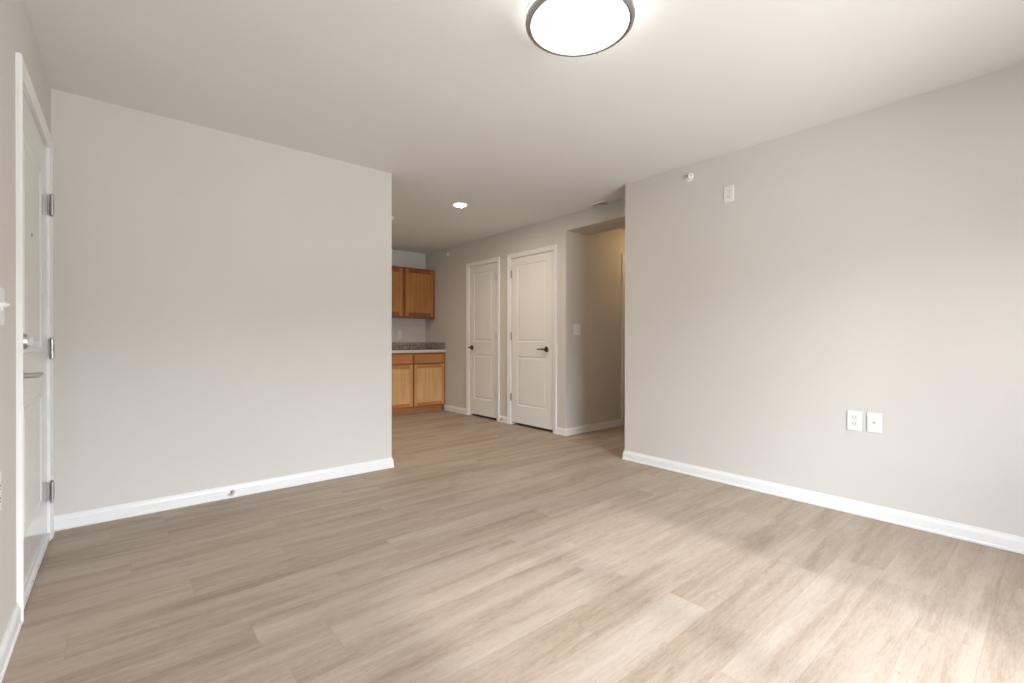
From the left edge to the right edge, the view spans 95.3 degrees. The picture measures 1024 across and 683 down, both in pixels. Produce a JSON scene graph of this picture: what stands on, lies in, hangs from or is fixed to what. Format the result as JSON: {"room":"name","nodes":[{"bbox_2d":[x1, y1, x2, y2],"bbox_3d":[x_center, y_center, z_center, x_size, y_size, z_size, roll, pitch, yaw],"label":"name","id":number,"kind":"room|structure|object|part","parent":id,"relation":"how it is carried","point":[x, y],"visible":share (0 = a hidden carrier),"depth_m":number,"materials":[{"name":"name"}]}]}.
{"room":"empty living room","nodes":[
{"label":"empty living room","id":0,"kind":"room"},
{"bbox_2d":[0,0,50,641],"bbox_3d":[-1.016,-0.164,0.651,0.120,2.440,5.146,0,0,-40],"label":"wall","id":1,"kind":"structure","parent":0,"point":[17,34],"depth_m":1.62,"materials":[{"name":"beige paint"}]},
{"bbox_2d":[0,471,1,510],"bbox_3d":[-1.606,0.475,1.460,0.009,0.125,0.080,0,0,-40],"label":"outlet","id":2,"kind":"object","parent":1,"relation":"attached to","point":[0,471],"visible":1,"depth_m":1.48,"materials":[{"name":"white plastic"}]},
{"bbox_2d":[0,287,9,325],"bbox_3d":[-1.622,-0.112,1.490,0.024,0.122,0.120,0,0,-40],"label":"light switch","id":3,"kind":"object","parent":1,"relation":"attached to","point":[3,304],"visible":1,"depth_m":1.49,"materials":[{"name":"white plastic"}]},
{"bbox_3d":[-1.628,-0.112,1.484,0.006,0.122,0.120,0,0,-40],"label":"plate","id":4,"kind":"part","parent":3,"relation":"part of","materials":[{"name":"white plastic"}]},
{"bbox_2d":[0,603,22,682],"bbox_3d":[-0.613,1.017,0.275,0.018,0.083,3.805,0,0,-40],"label":"baseboard","id":5,"kind":"structure","parent":1,"relation":"attached to","point":[8,641],"depth_m":1.57,"materials":[{"name":"white paint"}]},
{"bbox_2d":[15,52,54,622],"bbox_3d":[-2.186,-0.011,2.084,0.197,2.122,0.995,0,0,-40],"label":"door","id":6,"kind":"structure","parent":1,"relation":"in","point":[35,483],"depth_m":2.08,"materials":[{"name":"white paint"}]},
{"bbox_3d":[-1.912,0.133,1.871,0.050,0.021,0.126,0,0,-40],"label":"lever","id":7,"kind":"part","parent":6,"relation":"part of","materials":[{"name":"silver metal"}]},
{"bbox_2d":[51,89,391,515],"bbox_3d":[-1.808,-0.173,3.271,2.018,2.440,0.120,0,0,-40],"label":"wall partition","id":8,"kind":"structure","parent":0,"point":[222,301],"depth_m":3.04,"materials":[{"name":"beige paint"}]},
{"bbox_2d":[54,457,393,532],"bbox_3d":[-1.775,1.005,3.246,2.034,0.083,0.242,0,0,-40],"label":"baseboard","id":9,"kind":"structure","parent":8,"relation":"attached to","point":[110,513],"depth_m":3.03,"materials":[{"name":"white paint"}]},
{"bbox_2d":[392,249,425,341],"bbox_3d":[-1.937,-0.186,7.125,6.798,2.440,0.120,0,0,-40],"label":"wall","id":10,"kind":"structure","parent":0,"point":[413,330],"depth_m":7.31,"materials":[{"name":"beige paint"}]},
{"bbox_2d":[398,331,401,338],"bbox_3d":[-1.732,-0.101,7.214,0.075,0.118,0.009,0,0,-40],"label":"outlet","id":11,"kind":"object","parent":10,"relation":"attached to","point":[399,332],"visible":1,"depth_m":7.21,"materials":[{"name":"white plastic"}]},
{"bbox_2d":[392,342,424,348],"bbox_3d":[-1.795,0.068,7.152,1.074,0.108,0.021,0,0,-40],"label":"backsplash","id":12,"kind":"structure","parent":10,"relation":"attached to","point":[395,345],"depth_m":7.29,"materials":[{"name":"grey stone"}]},
{"bbox_2d":[392,266,434,318],"bbox_3d":[-1.698,-0.729,7.043,1.063,0.757,0.305,0,0,-40],"label":"upper cabinet","id":13,"kind":"object","parent":10,"relation":"attached to","point":[413,289],"visible":0.7,"depth_m":7.04,"materials":[{"name":"brown wood"}]},
{"bbox_3d":[-1.807,-0.732,6.765,0.380,0.597,0.016,0,0,-40],"label":"cabinet door","id":14,"kind":"part","parent":13,"relation":"part of","materials":[{"name":"brown wood"}]},
{"bbox_3d":[-1.406,-0.732,7.104,0.374,0.597,0.016,0,0,-40],"label":"cabinet door","id":15,"kind":"part","parent":13,"relation":"part of","materials":[{"name":"brown wood"}]},
{"bbox_3d":[-1.406,-0.408,7.104,0.370,0.055,0.019,0,0,-40],"label":"door rail","id":16,"kind":"part","parent":13,"relation":"part of","materials":[{"name":"brown wood"}]},
{"bbox_3d":[-1.405,-1.056,7.102,0.370,0.055,0.019,0,0,-40],"label":"door rail","id":17,"kind":"part","parent":13,"relation":"part of","materials":[{"name":"brown wood"}]},
{"bbox_2d":[2,409,1023,682],"bbox_3d":[0.569,1.098,3.977,7.038,0.100,8.172,0,0,-40],"label":"floor","id":18,"kind":"structure","parent":0,"point":[489,550],"depth_m":2.02,"materials":[{"name":"beige laminate"}]},
{"bbox_2d":[392,352,444,414],"bbox_3d":[-1.603,0.598,6.933,1.063,0.874,0.605,0,0,-40],"label":"base cabinet","id":19,"kind":"object","parent":18,"relation":"on","point":[418,379],"visible":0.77,"depth_m":6.76,"materials":[{"name":"brown wood"}]},
{"bbox_3d":[-1.614,0.634,6.541,0.396,0.507,0.016,0,0,-40],"label":"cabinet door","id":20,"kind":"part","parent":19,"relation":"part of","materials":[{"name":"brown wood"}]},
{"bbox_3d":[-1.614,0.358,6.539,0.392,0.048,0.019,0,0,-40],"label":"door rail","id":21,"kind":"part","parent":19,"relation":"part of","materials":[{"name":"brown wood"}]},
{"bbox_3d":[-1.614,0.909,6.541,0.392,0.048,0.019,0,0,-40],"label":"door rail","id":22,"kind":"part","parent":19,"relation":"part of","materials":[{"name":"brown wood"}]},
{"bbox_3d":[-1.613,0.252,6.539,0.488,0.125,0.019,0,0,-40],"label":"drawer","id":23,"kind":"part","parent":19,"relation":"part of","materials":[{"name":"brown wood"}]},
{"bbox_2d":[392,342,445,352],"bbox_3d":[-1.603,0.088,6.925,1.074,0.146,0.616,0,0,-40],"label":"countertop","id":24,"kind":"structure","parent":19,"relation":"on","point":[397,347],"depth_m":7.17,"materials":[{"name":"grey stone"}]},
{"bbox_3d":[-1.216,0.251,6.875,0.497,0.125,0.019,0,0,-40],"label":"drawer","id":25,"kind":"part","parent":19,"relation":"part of","materials":[{"name":"brown wood"}]},
{"bbox_3d":[-1.217,0.633,6.877,0.405,0.507,0.016,0,0,-40],"label":"cabinet door","id":26,"kind":"part","parent":19,"relation":"part of","materials":[{"name":"brown wood"}]},
{"bbox_3d":[-1.216,0.357,6.875,0.401,0.048,0.019,0,0,-40],"label":"door rail","id":27,"kind":"part","parent":19,"relation":"part of","materials":[{"name":"brown wood"}]},
{"bbox_3d":[-1.217,0.908,6.877,0.401,0.048,0.019,0,0,-40],"label":"door rail","id":28,"kind":"part","parent":19,"relation":"part of","materials":[{"name":"brown wood"}]},
{"bbox_2d":[25,0,1023,253],"bbox_3d":[0.573,-1.442,3.969,7.038,0.100,8.172,0,0,-40],"label":"ceiling","id":29,"kind":"structure","parent":0,"point":[455,100],"depth_m":2.46,"materials":[{"name":"white paint"}]},
{"bbox_2d":[451,202,468,206],"bbox_3d":[-0.530,-1.391,4.764,0.176,0.010,0.176,0,0,-40],"label":"recessed light","id":30,"kind":"object","parent":29,"relation":"in","point":[455,204],"visible":1,"depth_m":4.74,"materials":[{"name":"white plastic"}]},
{"bbox_2d":[525,0,634,56],"bbox_3d":[0.276,-1.335,1.910,0.442,0.102,0.442,0,0,-40],"label":"ceiling light","id":31,"kind":"object","parent":29,"relation":"attached to","point":[566,28],"visible":1,"depth_m":1.90,"materials":[{"name":"white glass"}]},
{"bbox_2d":[589,201,609,206],"bbox_3d":[0.882,-1.389,4.720,0.100,0.010,0.190,0,0,-40],"label":"ceiling vent","id":32,"kind":"object","parent":29,"relation":"in","point":[600,203],"visible":1,"depth_m":4.72,"materials":[{"name":"white plastic"}]},
{"bbox_2d":[425,199,624,427],"bbox_3d":[0.040,-0.180,6.102,0.370,2.440,4.234,0,0,-40],"label":"wall","id":33,"kind":"structure","parent":0,"point":[448,326],"depth_m":5.96,"materials":[{"name":"beige paint"}]},
{"bbox_2d":[444,405,465,414],"bbox_3d":[-0.834,0.995,6.839,0.016,0.083,0.588,0,0,-40],"label":"baseboard","id":34,"kind":"structure","parent":33,"relation":"attached to","point":[446,407],"depth_m":6.83,"materials":[{"name":"white paint"}]},
{"bbox_2d":[466,256,499,421],"bbox_3d":[-0.374,-0.032,6.354,0.177,2.140,0.744,0,0,-40],"label":"door","id":35,"kind":"structure","parent":33,"relation":"in","point":[482,276],"depth_m":6.34,"materials":[{"name":"white paint"}]},
{"bbox_2d":[499,415,506,422],"bbox_3d":[-0.112,0.999,5.984,0.016,0.083,0.170,0,0,-40],"label":"baseboard","id":36,"kind":"structure","parent":33,"relation":"attached to","point":[504,420],"depth_m":5.97,"materials":[{"name":"white paint"}]},
{"bbox_2d":[507,244,556,433],"bbox_3d":[0.253,-0.028,5.612,0.177,2.140,0.866,0,0,-40],"label":"door","id":37,"kind":"structure","parent":33,"relation":"in","point":[531,274],"depth_m":5.59,"materials":[{"name":"white paint"}]},
{"bbox_2d":[573,229,624,426],"bbox_3d":[1.647,-0.178,6.125,2.615,2.440,0.120,0,0,-40],"label":"wall","id":38,"kind":"structure","parent":0,"point":[596,257],"depth_m":5.50,"materials":[{"name":"beige paint"}]},
{"bbox_2d":[573,324,579,334],"bbox_3d":[0.733,-0.134,5.267,0.118,0.120,0.012,0,0,-40],"label":"light switch","id":39,"kind":"object","parent":38,"relation":"attached to","point":[576,327],"visible":1,"depth_m":5.26,"materials":[{"name":"white plastic"}]},
{"bbox_2d":[556,419,621,435],"bbox_3d":[0.931,1.002,5.526,1.016,0.083,0.153,0,0,-40],"label":"baseboard","id":40,"kind":"structure","parent":38,"relation":"attached to","point":[613,423],"depth_m":5.39,"materials":[{"name":"white paint"}]},
{"bbox_2d":[621,253,624,425],"bbox_3d":[1.660,-0.028,6.125,0.879,2.140,0.138,0,0,-40],"label":"door","id":41,"kind":"structure","parent":38,"relation":"in","point":[622,254],"depth_m":5.80,"materials":[{"name":"white paint"}]},
{"bbox_2d":[625,63,1023,536],"bbox_3d":[3.449,-0.167,3.634,3.079,2.440,3.938,0,0,-40],"label":"wall","id":42,"kind":"structure","parent":0,"point":[872,261],"depth_m":2.87,"materials":[{"name":"beige paint"}]},
{"bbox_2d":[685,173,693,181],"bbox_3d":[1.382,-1.293,3.662,0.040,0.068,0.068,0,0,-40],"label":"sprinkler head","id":43,"kind":"object","parent":42,"relation":"attached to","point":[689,176],"visible":1,"depth_m":3.66},
{"bbox_2d":[724,185,733,202],"bbox_3d":[1.595,-1.086,3.434,0.009,0.118,0.075,0,0,-40],"label":"outlet","id":44,"kind":"object","parent":42,"relation":"attached to","point":[728,190],"visible":1,"depth_m":3.43,"materials":[{"name":"white plastic"}]},
{"bbox_2d":[622,450,1023,554],"bbox_3d":[2.680,1.012,3.078,1.216,0.083,3.834,0,0,-40],"label":"baseboard","id":45,"kind":"structure","parent":42,"relation":"attached to","point":[1004,541],"depth_m":2.86,"materials":[{"name":"white paint"}]},
{"bbox_2d":[847,410,861,430],"bbox_3d":[2.090,0.482,2.851,0.009,0.118,0.075,0,0,-40],"label":"outlet","id":46,"kind":"object","parent":42,"relation":"attached to","point":[854,418],"visible":1,"depth_m":2.85,"materials":[{"name":"white plastic"}]},
{"bbox_2d":[851,421,857,425],"bbox_3d":[2.089,0.502,2.850,0.004,0.027,0.033,0,0,-40],"label":"receptacle","id":47,"kind":"object","parent":46,"relation":"attached to","point":[853,423],"depth_m":2.85,"materials":[{"name":"plastic"}]},
{"bbox_2d":[851,415,857,419],"bbox_3d":[2.089,0.463,2.850,0.004,0.027,0.033,0,0,-40],"label":"receptacle","id":48,"kind":"object","parent":46,"relation":"attached to","point":[853,417],"depth_m":2.85,"materials":[{"name":"plastic"}]},
{"bbox_2d":[867,412,881,432],"bbox_3d":[2.152,0.483,2.775,0.013,0.116,0.073,0,0,-40],"label":"cable jack","id":49,"kind":"object","parent":42,"relation":"attached to","point":[874,420],"visible":1,"depth_m":2.77,"materials":[{"name":"white plastic"}]}
]}

